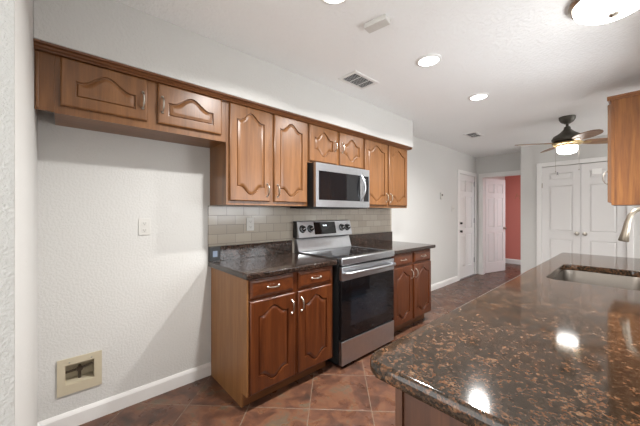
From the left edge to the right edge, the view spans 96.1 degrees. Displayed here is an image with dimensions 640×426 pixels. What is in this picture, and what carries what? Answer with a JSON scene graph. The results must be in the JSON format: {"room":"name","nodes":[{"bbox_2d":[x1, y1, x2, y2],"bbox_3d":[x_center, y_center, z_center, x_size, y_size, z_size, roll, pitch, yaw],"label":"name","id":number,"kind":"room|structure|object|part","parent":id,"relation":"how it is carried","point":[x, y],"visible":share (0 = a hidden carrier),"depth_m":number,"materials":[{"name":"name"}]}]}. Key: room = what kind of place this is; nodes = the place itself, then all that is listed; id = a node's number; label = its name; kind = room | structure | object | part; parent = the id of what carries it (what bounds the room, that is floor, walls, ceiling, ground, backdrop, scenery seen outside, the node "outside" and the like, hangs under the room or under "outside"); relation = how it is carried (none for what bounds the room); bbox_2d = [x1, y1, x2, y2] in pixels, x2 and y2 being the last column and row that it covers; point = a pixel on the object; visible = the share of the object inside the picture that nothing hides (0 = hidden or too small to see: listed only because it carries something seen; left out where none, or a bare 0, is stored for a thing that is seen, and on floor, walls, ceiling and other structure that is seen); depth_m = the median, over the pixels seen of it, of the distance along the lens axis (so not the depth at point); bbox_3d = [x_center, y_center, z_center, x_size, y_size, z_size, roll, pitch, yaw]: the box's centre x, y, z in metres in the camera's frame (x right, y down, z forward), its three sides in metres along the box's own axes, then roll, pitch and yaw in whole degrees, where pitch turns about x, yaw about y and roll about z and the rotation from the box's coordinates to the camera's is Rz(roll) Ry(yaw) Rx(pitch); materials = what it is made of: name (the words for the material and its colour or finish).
{"room":"kitchen","nodes":[
{"label":"kitchen","id":0,"kind":"room"},
{"bbox_2d":[0,0,13,425],"bbox_3d":[-1.057,0.067,0.725,0.404,2.487,0.120,0,0,-42],"label":"wall","id":1,"kind":"structure","parent":0,"point":[6,6],"depth_m":0.81,"materials":[{"name":"paint"}]},
{"bbox_2d":[14,0,37,425],"bbox_3d":[-1.292,0.067,1.198,0.120,2.487,1.135,0,0,-42],"label":"wall","id":2,"kind":"structure","parent":0,"point":[25,115],"depth_m":1.04,"materials":[{"name":"paint"}]},
{"bbox_2d":[33,0,412,146],"bbox_3d":[-0.215,-1.008,2.682,3.469,0.338,0.380,0,0,-42],"label":"soffit","id":3,"kind":"structure","parent":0,"point":[112,30],"depth_m":1.87,"materials":[{"name":"paint"}]},
{"bbox_2d":[38,110,504,421],"bbox_3d":[1.496,0.067,4.569,8.850,2.487,0.120,0,0,-42],"label":"wall","id":4,"kind":"structure","parent":0,"point":[143,301],"depth_m":1.97,"materials":[{"name":"paint"}]},
{"bbox_2d":[57,350,101,397],"bbox_3d":[-1.513,0.994,1.813,0.214,0.216,0.097,0,0,-42],"label":"water supply box","id":5,"kind":"object","parent":4,"relation":"attached to","point":[78,373],"visible":1,"depth_m":1.80,"materials":[{"name":"beige plastic"}]},
{"bbox_2d":[65,359,93,384],"bbox_3d":[-1.518,0.985,1.817,0.142,0.120,0.086,0,0,-42],"label":"recessed tray","id":6,"kind":"object","parent":5,"relation":"on","point":[80,371],"depth_m":1.81,"materials":[{"name":"beige plastic"}]},
{"bbox_2d":[37,362,210,425],"bbox_3d":[-1.253,1.260,1.989,0.999,0.100,0.015,0,0,-42],"label":"baseboard","id":7,"kind":"structure","parent":4,"relation":"attached to","point":[76,417],"depth_m":1.94,"materials":[{"name":"white paint"}]},
{"bbox_2d":[34,50,225,147],"bbox_3d":[-1.139,-0.676,1.859,0.992,0.325,0.360,0,0,-42],"label":"upper cabinet","id":8,"kind":"object","parent":4,"relation":"attached to","point":[86,96],"depth_m":1.69,"materials":[{"name":"brown wood"}]},
{"bbox_3d":[-1.400,-0.679,1.462,0.073,0.319,0.027,0,0,-42],"label":"filler strip","id":9,"kind":"part","parent":8,"relation":"part of","materials":[{"name":"brown wood"}]},
{"bbox_3d":[-1.200,-0.682,1.623,0.393,0.250,0.020,0,0,-42],"label":"door","id":10,"kind":"part","parent":8,"relation":"part of","materials":[{"name":"brown wood"}]},
{"bbox_3d":[-1.053,-0.675,1.718,0.017,0.112,0.036,0,0,-42],"label":"handle","id":11,"kind":"part","parent":8,"relation":"part of","materials":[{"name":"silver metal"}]},
{"bbox_3d":[-0.975,-0.675,1.789,0.017,0.112,0.036,0,0,-42],"label":"handle","id":12,"kind":"part","parent":8,"relation":"part of","materials":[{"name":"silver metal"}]},
{"bbox_3d":[-0.860,-0.682,1.930,0.409,0.250,0.020,0,0,-42],"label":"door","id":13,"kind":"part","parent":8,"relation":"part of","materials":[{"name":"brown wood"}]},
{"bbox_2d":[138,219,149,234],"bbox_3d":[-1.229,0.100,2.015,0.072,0.115,0.008,0,0,-42],"label":"wall outlet","id":14,"kind":"object","parent":4,"relation":"attached to","point":[143,224],"visible":1,"depth_m":2.01,"materials":[{"name":"white plastic"}]},
{"bbox_2d":[210,102,306,206],"bbox_3d":[-0.485,-0.449,2.451,0.769,0.781,0.360,0,0,-42],"label":"upper cabinet","id":15,"kind":"object","parent":4,"relation":"attached to","point":[262,160],"visible":0.96,"depth_m":2.28,"materials":[{"name":"brown wood"}]},
{"bbox_3d":[-0.536,-0.448,2.224,0.346,0.719,0.020,0,0,-42],"label":"door","id":16,"kind":"part","parent":15,"relation":"part of","materials":[{"name":"brown wood"}]},
{"bbox_3d":[-0.250,-0.448,2.483,0.348,0.719,0.020,0,0,-42],"label":"door","id":17,"kind":"part","parent":15,"relation":"part of","materials":[{"name":"brown wood"}]},
{"bbox_2d":[208,205,391,252],"bbox_3d":[0.050,0.176,3.172,2.561,0.467,0.008,0,0,-42],"label":"tile backsplash","id":18,"kind":"structure","parent":4,"relation":"attached to","point":[226,224],"depth_m":2.72,"materials":[{"name":"beige tile"}]},
{"bbox_2d":[246,218,253,230],"bbox_3d":[-0.619,0.103,2.555,0.072,0.115,0.008,0,0,-42],"label":"wall outlet","id":19,"kind":"object","parent":18,"relation":"attached to","point":[249,221],"visible":1,"depth_m":2.55,"materials":[{"name":"white plastic"}]},
{"bbox_2d":[307,124,362,168],"bbox_3d":[0.093,-0.648,2.973,0.784,0.381,0.360,0,0,-42],"label":"upper cabinet","id":20,"kind":"object","parent":4,"relation":"attached to","point":[324,145],"visible":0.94,"depth_m":2.81,"materials":[{"name":"brown wood"}]},
{"bbox_3d":[0.033,-0.641,2.738,0.356,0.332,0.020,0,0,-42],"label":"door","id":21,"kind":"part","parent":20,"relation":"part of","materials":[{"name":"brown wood"}]},
{"bbox_2d":[290,162,368,208],"bbox_3d":[0.134,-0.245,2.936,0.760,0.414,0.449,0,0,-42],"label":"microwave","id":22,"kind":"object","parent":20,"relation":"attached to","point":[329,186],"visible":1,"depth_m":2.74,"materials":[{"name":"silver metal"}]},
{"bbox_3d":[0.192,-0.251,2.786,0.645,0.398,0.031,0,0,-42],"label":"door","id":23,"kind":"part","parent":22,"relation":"part of","materials":[{"name":"metal"}]},
{"bbox_3d":[0.445,-0.259,2.960,0.068,0.287,0.022,0,0,33],"label":"handle","id":24,"kind":"part","parent":22,"relation":"part of","materials":[{"name":"metal"}]},
{"bbox_3d":[0.475,-0.251,3.042,0.113,0.398,0.031,0,0,-42],"label":"control panel","id":25,"kind":"part","parent":22,"relation":"part of","materials":[{"name":"metal"}]},
{"bbox_3d":[0.327,-0.641,3.005,0.362,0.332,0.020,0,0,-42],"label":"door","id":26,"kind":"part","parent":20,"relation":"part of","materials":[{"name":"brown wood"}]},
{"bbox_2d":[363,139,406,207],"bbox_3d":[0.715,-0.449,3.537,0.892,0.781,0.360,0,0,-42],"label":"upper cabinet","id":27,"kind":"object","parent":4,"relation":"attached to","point":[386,165],"visible":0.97,"depth_m":3.39,"materials":[{"name":"brown wood"}]},
{"bbox_2d":[33,38,411,149],"bbox_3d":[-0.216,-0.824,2.683,3.468,0.028,0.373,0,0,-42],"label":"crown molding","id":28,"kind":"structure","parent":27,"relation":"attached to","point":[39,45],"depth_m":1.85,"materials":[{"name":"brown wood"}]},
{"bbox_3d":[0.644,-0.446,3.291,0.420,0.722,0.020,0,0,-42],"label":"door","id":29,"kind":"part","parent":27,"relation":"part of","materials":[{"name":"brown wood"}]},
{"bbox_3d":[0.972,-0.446,3.588,0.406,0.722,0.020,0,0,-42],"label":"door","id":30,"kind":"part","parent":27,"relation":"part of","materials":[{"name":"brown wood"}]},
{"bbox_2d":[431,276,457,290],"bbox_3d":[1.799,1.260,4.752,2.265,0.100,0.015,0,0,-42],"label":"baseboard","id":31,"kind":"structure","parent":4,"relation":"attached to","point":[443,283],"depth_m":5.12,"materials":[{"name":"white paint"}]},
{"bbox_2d":[460,174,474,278],"bbox_3d":[2.986,0.271,5.843,0.800,2.055,0.095,0,0,-42],"label":"door","id":32,"kind":"structure","parent":4,"relation":"in","point":[467,184],"depth_m":5.84,"materials":[{"name":"white paint"}]},
{"bbox_2d":[458,169,476,280],"bbox_3d":[2.992,0.240,5.829,0.940,2.140,0.018,0,0,-42],"label":"trim","id":33,"kind":"structure","parent":4,"relation":"attached to","point":[459,171],"depth_m":5.70,"materials":[{"name":"white paint"}]},
{"bbox_2d":[79,263,520,425],"bbox_3d":[2.770,1.350,2.714,9.750,0.080,4.860,0,0,-42],"label":"floor","id":34,"kind":"structure","parent":0,"point":[350,394],"depth_m":2.00,"materials":[{"name":"tile"}]},
{"bbox_2d":[211,266,331,407],"bbox_3d":[-0.368,0.873,2.340,0.785,0.874,0.649,0,0,-42],"label":"base cabinet","id":35,"kind":"object","parent":34,"relation":"on","point":[270,333],"visible":0.99,"depth_m":2.07,"materials":[{"name":"brown wood"}]},
{"bbox_3d":[-0.673,0.873,2.101,0.012,0.874,0.593,0,0,-42],"label":"panel","id":36,"kind":"part","parent":35,"relation":"part of","materials":[{"name":"brown wood"}]},
{"bbox_3d":[-0.328,0.508,2.000,0.354,0.120,0.020,0,0,-42],"label":"drawer","id":37,"kind":"part","parent":35,"relation":"part of","materials":[{"name":"brown wood"}]},
{"bbox_3d":[-0.325,0.893,2.003,0.363,0.610,0.020,0,0,-42],"label":"door","id":38,"kind":"part","parent":35,"relation":"part of","materials":[{"name":"brown wood"}]},
{"bbox_2d":[208,240,336,279],"bbox_3d":[-0.378,0.355,2.353,0.827,0.160,0.646,0,0,-42],"label":"countertop","id":39,"kind":"structure","parent":35,"relation":"on","point":[250,261],"depth_m":2.35,"materials":[{"name":"brown stone"}]},
{"bbox_2d":[209,247,219,260],"bbox_3d":[-0.849,0.335,2.326,0.092,0.110,0.009,0,0,-42],"label":"wall outlet","id":40,"kind":"object","parent":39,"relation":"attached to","point":[214,252],"visible":1,"depth_m":2.32,"materials":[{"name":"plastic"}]},
{"bbox_3d":[-0.189,0.823,2.152,0.772,0.774,0.020,0,0,-42],"label":"frame","id":41,"kind":"part","parent":35,"relation":"part of","materials":[{"name":"brown wood"}]},
{"bbox_3d":[-0.036,0.508,2.265,0.343,0.120,0.020,0,0,-42],"label":"drawer","id":42,"kind":"part","parent":35,"relation":"part of","materials":[{"name":"brown wood"}]},
{"bbox_3d":[-0.036,0.893,2.264,0.350,0.610,0.020,0,0,-42],"label":"door","id":43,"kind":"part","parent":35,"relation":"part of","materials":[{"name":"brown wood"}]},
{"bbox_2d":[293,220,395,365],"bbox_3d":[0.267,0.698,2.859,0.781,1.225,0.724,0,0,-42],"label":"range","id":44,"kind":"object","parent":34,"relation":"on","point":[362,277],"visible":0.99,"depth_m":2.66,"materials":[{"name":"silver metal"}]},
{"bbox_3d":[-0.164,0.164,2.841,0.076,0.076,0.046,0,0,-42],"label":"knob","id":45,"kind":"part","parent":44,"relation":"part of","materials":[{"name":"silver metal"}]},
{"bbox_3d":[-0.025,0.400,2.614,0.005,0.029,0.536,0,0,-42],"label":"trim","id":46,"kind":"part","parent":44,"relation":"part of","materials":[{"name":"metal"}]},
{"bbox_3d":[0.054,0.168,3.094,0.775,0.166,0.086,0,0,-42],"label":"control panel","id":47,"kind":"part","parent":44,"relation":"part of","materials":[{"name":"metal"}]},
{"bbox_2d":[303,246,387,257],"bbox_3d":[0.264,0.401,2.863,0.755,0.027,0.555,0,0,-42],"label":"cooktop","id":48,"kind":"object","parent":44,"relation":"in","point":[327,251],"depth_m":2.87,"materials":[{"name":"glass"}]},
{"bbox_3d":[0.451,1.181,2.656,0.761,0.198,0.039,0,0,-42],"label":"storage drawer","id":49,"kind":"part","parent":44,"relation":"part of","materials":[{"name":"metal"}]},
{"bbox_3d":[0.450,0.821,2.656,0.761,0.498,0.032,0,0,-42],"label":"oven door","id":50,"kind":"part","parent":44,"relation":"part of","materials":[{"name":"black glass"}]},
{"bbox_3d":[0.452,0.514,2.654,0.761,0.113,0.038,0,0,-42],"label":"door rail","id":51,"kind":"part","parent":44,"relation":"part of","materials":[{"name":"metal"}]},
{"bbox_3d":[0.452,0.412,2.654,0.767,0.060,0.046,0,0,-42],"label":"rail","id":52,"kind":"part","parent":44,"relation":"part of","materials":[{"name":"metal"}]},
{"bbox_3d":[0.487,0.508,2.616,0.733,0.030,0.067,0,0,-42],"label":"handle","id":53,"kind":"part","parent":44,"relation":"part of","materials":[{"name":"metal"}]},
{"bbox_2d":[391,249,430,331],"bbox_3d":[0.863,0.873,3.454,0.845,0.874,0.649,0,0,-42],"label":"base cabinet","id":54,"kind":"object","parent":34,"relation":"on","point":[412,270],"visible":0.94,"depth_m":3.24,"materials":[{"name":"brown wood"}]},
{"bbox_2d":[349,231,435,254],"bbox_3d":[0.871,0.350,3.483,0.926,0.170,0.646,0,0,-42],"label":"countertop","id":55,"kind":"structure","parent":54,"relation":"on","point":[380,240],"depth_m":3.54,"materials":[{"name":"brown stone"}]},
{"bbox_3d":[0.890,0.508,3.103,0.365,0.120,0.020,0,0,-42],"label":"drawer","id":56,"kind":"part","parent":54,"relation":"part of","materials":[{"name":"brown wood"}]},
{"bbox_3d":[0.894,0.893,3.106,0.375,0.610,0.020,0,0,-42],"label":"door","id":57,"kind":"part","parent":54,"relation":"part of","materials":[{"name":"brown wood"}]},
{"bbox_3d":[1.206,0.508,3.389,0.387,0.120,0.020,0,0,-42],"label":"drawer","id":58,"kind":"part","parent":54,"relation":"part of","materials":[{"name":"brown wood"}]},
{"bbox_3d":[1.205,0.893,3.388,0.395,0.610,0.020,0,0,-42],"label":"door","id":59,"kind":"part","parent":54,"relation":"part of","materials":[{"name":"brown wood"}]},
{"bbox_2d":[395,388,467,425],"bbox_3d":[1.493,0.875,1.575,2.992,0.871,0.655,0,0,-42],"label":"base cabinet","id":60,"kind":"object","parent":34,"relation":"on","point":[409,411],"visible":0.05,"depth_m":0.73,"materials":[{"name":"brown wood"}]},
{"bbox_3d":[1.318,0.825,1.769,2.992,0.771,0.020,0,0,-42],"label":"frame","id":61,"kind":"part","parent":60,"relation":"part of","materials":[{"name":"brown wood"}]},
{"bbox_2d":[370,253,639,425],"bbox_3d":[1.490,0.417,1.583,3.105,0.042,0.675,0,0,-42],"label":"countertop","id":62,"kind":"structure","parent":60,"relation":"on","point":[534,349],"depth_m":0.80,"materials":[{"name":"brown stone"}]},
{"bbox_2d":[552,270,639,290],"bbox_3d":[1.768,0.528,1.829,0.749,0.179,0.447,0,0,-42],"label":"sink","id":63,"kind":"object","parent":62,"relation":"in","point":[601,279],"visible":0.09,"depth_m":2.07,"materials":[{"name":"metal"}]},
{"bbox_2d":[618,207,639,241],"bbox_3d":[1.860,0.178,1.645,0.121,0.435,0.216,0,0,-42],"label":"kitchen faucet","id":64,"kind":"object","parent":62,"relation":"on","point":[624,236],"visible":1,"depth_m":1.66,"materials":[{"name":"silver metal"}]},
{"bbox_2d":[115,0,639,157],"bbox_3d":[2.770,-1.227,2.714,9.750,0.100,4.860,0,0,-42],"label":"ceiling","id":65,"kind":"structure","parent":0,"point":[536,65],"depth_m":2.12,"materials":[{"name":"paint"}]},
{"bbox_2d":[321,0,346,4],"bbox_3d":[0.078,-1.171,1.531,0.188,0.012,0.188,0,0,-42],"label":"recessed light","id":66,"kind":"object","parent":65,"relation":"in","point":[329,2],"visible":1,"depth_m":1.60,"materials":[{"name":"white paint"}]},
{"bbox_2d":[338,70,378,89],"bbox_3d":[0.345,-1.171,2.562,0.320,0.010,0.200,0,0,-42],"label":"ceiling vent","id":67,"kind":"object","parent":65,"relation":"in","point":[355,78],"visible":1,"depth_m":2.55,"materials":[{"name":"white metal"}]},
{"bbox_2d":[364,14,390,32],"bbox_3d":[0.351,-1.160,1.772,0.150,0.033,0.070,0,0,40],"label":"ceiling sensor","id":68,"kind":"object","parent":65,"relation":"attached to","point":[384,20],"visible":1,"depth_m":1.75,"materials":[{"name":"white plastic"}]},
{"bbox_2d":[369,22,383,31],"bbox_3d":[0.348,-1.144,1.775,0.082,0.001,0.044,0,0,40],"label":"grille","id":69,"kind":"object","parent":68,"relation":"attached to","point":[373,26],"depth_m":1.77,"materials":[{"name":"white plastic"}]},
{"bbox_2d":[416,54,441,66],"bbox_3d":[0.840,-1.171,2.221,0.188,0.012,0.188,0,0,-42],"label":"recessed light","id":70,"kind":"object","parent":65,"relation":"in","point":[428,60],"visible":1,"depth_m":2.21,"materials":[{"name":"white paint"}]},
{"bbox_2d":[463,132,483,137],"bbox_3d":[2.323,-1.171,4.356,0.310,0.010,0.185,0,0,-42],"label":"ceiling vent","id":71,"kind":"object","parent":65,"relation":"in","point":[473,134],"visible":1,"depth_m":4.36,"materials":[{"name":"white metal"}]},
{"bbox_2d":[468,93,488,100],"bbox_3d":[1.609,-1.171,2.917,0.188,0.012,0.188,0,0,-42],"label":"recessed light","id":72,"kind":"object","parent":65,"relation":"in","point":[479,96],"visible":1,"depth_m":2.90,"materials":[{"name":"white paint"}]},
{"bbox_2d":[515,115,607,171],"bbox_3d":[3.041,-0.837,3.539,0.828,0.680,0.828,0,0,-32],"label":"ceiling fan","id":73,"kind":"object","parent":65,"relation":"hanging from","point":[568,140],"visible":1,"depth_m":3.47,"materials":[{"name":"brown metal"}]},
{"bbox_3d":[2.682,-0.860,3.625,0.403,0.041,0.142,0,0,13],"label":"blade","id":74,"kind":"part","parent":73,"relation":"part of","materials":[{"name":"brown wood"}]},
{"bbox_3d":[3.041,-0.770,3.539,0.204,0.102,0.204,0,0,-42],"label":"lamp shade","id":75,"kind":"part","parent":73,"relation":"part of","materials":[{"name":"white glass"}]},
{"bbox_3d":[2.956,-0.860,3.180,0.142,0.041,0.403,0,0,13],"label":"blade","id":76,"kind":"part","parent":73,"relation":"part of","materials":[{"name":"brown wood"}]},
{"bbox_3d":[3.401,-0.860,3.454,0.403,0.041,0.142,0,0,13],"label":"blade","id":77,"kind":"part","parent":73,"relation":"part of","materials":[{"name":"brown wood"}]},
{"bbox_2d":[567,0,639,24],"bbox_3d":[1.580,-1.108,1.548,0.380,0.136,0.380,0,0,-42],"label":"dome light","id":78,"kind":"object","parent":65,"relation":"attached to","point":[587,12],"visible":1,"depth_m":1.55,"materials":[{"name":"white glass"}]},
{"bbox_2d":[476,152,520,273],"bbox_3d":[4.360,0.067,5.138,0.120,2.487,3.120,0,0,-42],"label":"wall","id":79,"kind":"structure","parent":0,"point":[510,161],"depth_m":5.92,"materials":[{"name":"paint"}]},
{"bbox_2d":[485,178,506,272],"bbox_3d":[3.842,0.283,6.327,0.723,2.030,0.145,0,0,-27],"label":"door","id":80,"kind":"structure","parent":79,"relation":"in","point":[495,227],"depth_m":6.29,"materials":[{"name":"white paint"}]},
{"bbox_2d":[479,170,520,274],"bbox_3d":[3.709,0.245,5.843,0.138,2.130,0.850,0,0,-42],"label":"trim","id":81,"kind":"structure","parent":79,"relation":"attached to","point":[482,177],"depth_m":6.08,"materials":[{"name":"white paint"}]},
{"bbox_2d":[505,175,520,259],"bbox_3d":[5.828,0.067,6.466,0.120,2.487,3.120,0,0,-42],"label":"wall","id":82,"kind":"structure","parent":0,"point":[512,183],"depth_m":7.35,"materials":[{"name":"paint"}]},
{"bbox_2d":[505,258,520,264],"bbox_3d":[5.818,1.250,6.377,0.015,0.120,3.000,0,0,-42],"label":"baseboard","id":83,"kind":"structure","parent":82,"relation":"attached to","point":[511,261],"depth_m":7.34,"materials":[{"name":"white paint"}]},
{"bbox_2d":[521,135,639,273],"bbox_3d":[4.886,0.067,3.841,0.120,2.487,3.690,0,0,-42],"label":"wall","id":84,"kind":"structure","parent":0,"point":[531,155],"depth_m":5.03,"materials":[{"name":"paint"}]},
{"bbox_2d":[542,164,580,262],"bbox_3d":[3.972,0.263,4.754,0.090,2.070,0.498,0,0,-42],"label":"door","id":85,"kind":"structure","parent":84,"relation":"in","point":[561,193],"depth_m":4.75,"materials":[{"name":"white paint"}]},
{"bbox_2d":[537,156,633,265],"bbox_3d":[4.137,0.230,4.565,0.018,2.160,1.140,0,0,-42],"label":"trim","id":86,"kind":"structure","parent":84,"relation":"attached to","point":[630,245],"depth_m":4.90,"materials":[{"name":"white paint"}]},
{"bbox_2d":[581,162,626,256],"bbox_3d":[4.309,0.263,4.382,0.090,2.070,0.498,0,0,-42],"label":"door","id":87,"kind":"structure","parent":84,"relation":"in","point":[602,222],"depth_m":4.42,"materials":[{"name":"white paint"}]},
{"bbox_2d":[592,168,601,173],"bbox_3d":[4.269,-0.637,4.435,0.002,0.085,0.110,0,0,-42],"label":"paper notice","id":88,"kind":"object","parent":87,"relation":"attached to","point":[597,170],"visible":1,"depth_m":4.43,"materials":[{"name":"white paper"}]},
{"bbox_3d":[0.838,0.067,0.452,6.250,2.487,0.120,0,0,-42],"label":"wall","id":89,"kind":"structure","parent":0,"visible":0},
{"bbox_2d":[602,90,639,205],"bbox_3d":[2.789,-0.537,2.559,0.490,0.942,0.380,0,0,-42],"label":"upper cabinet","id":90,"kind":"object","parent":89,"relation":"attached to","point":[623,171],"visible":1,"depth_m":2.45,"materials":[{"name":"brown wood"}]},
{"bbox_3d":[2.703,-0.518,2.672,0.430,0.860,0.024,0,0,-42],"label":"door","id":91,"kind":"part","parent":90,"relation":"part of","materials":[{"name":"brown wood"}]},
{"bbox_3d":[2.717,-0.524,2.655,0.467,0.916,0.020,0,0,-42],"label":"frame","id":92,"kind":"part","parent":90,"relation":"part of","materials":[{"name":"brown wood"}]},
{"bbox_3d":[2.801,-0.992,2.546,0.490,0.033,0.346,0,0,-42],"label":"crown","id":93,"kind":"part","parent":90,"relation":"part of","materials":[{"name":"brown wood"}]},
{"bbox_3d":[2.655,-0.524,2.383,0.005,0.916,0.300,0,0,-42],"label":"panel","id":94,"kind":"part","parent":90,"relation":"part of","materials":[{"name":"brown wood"}]}
]}

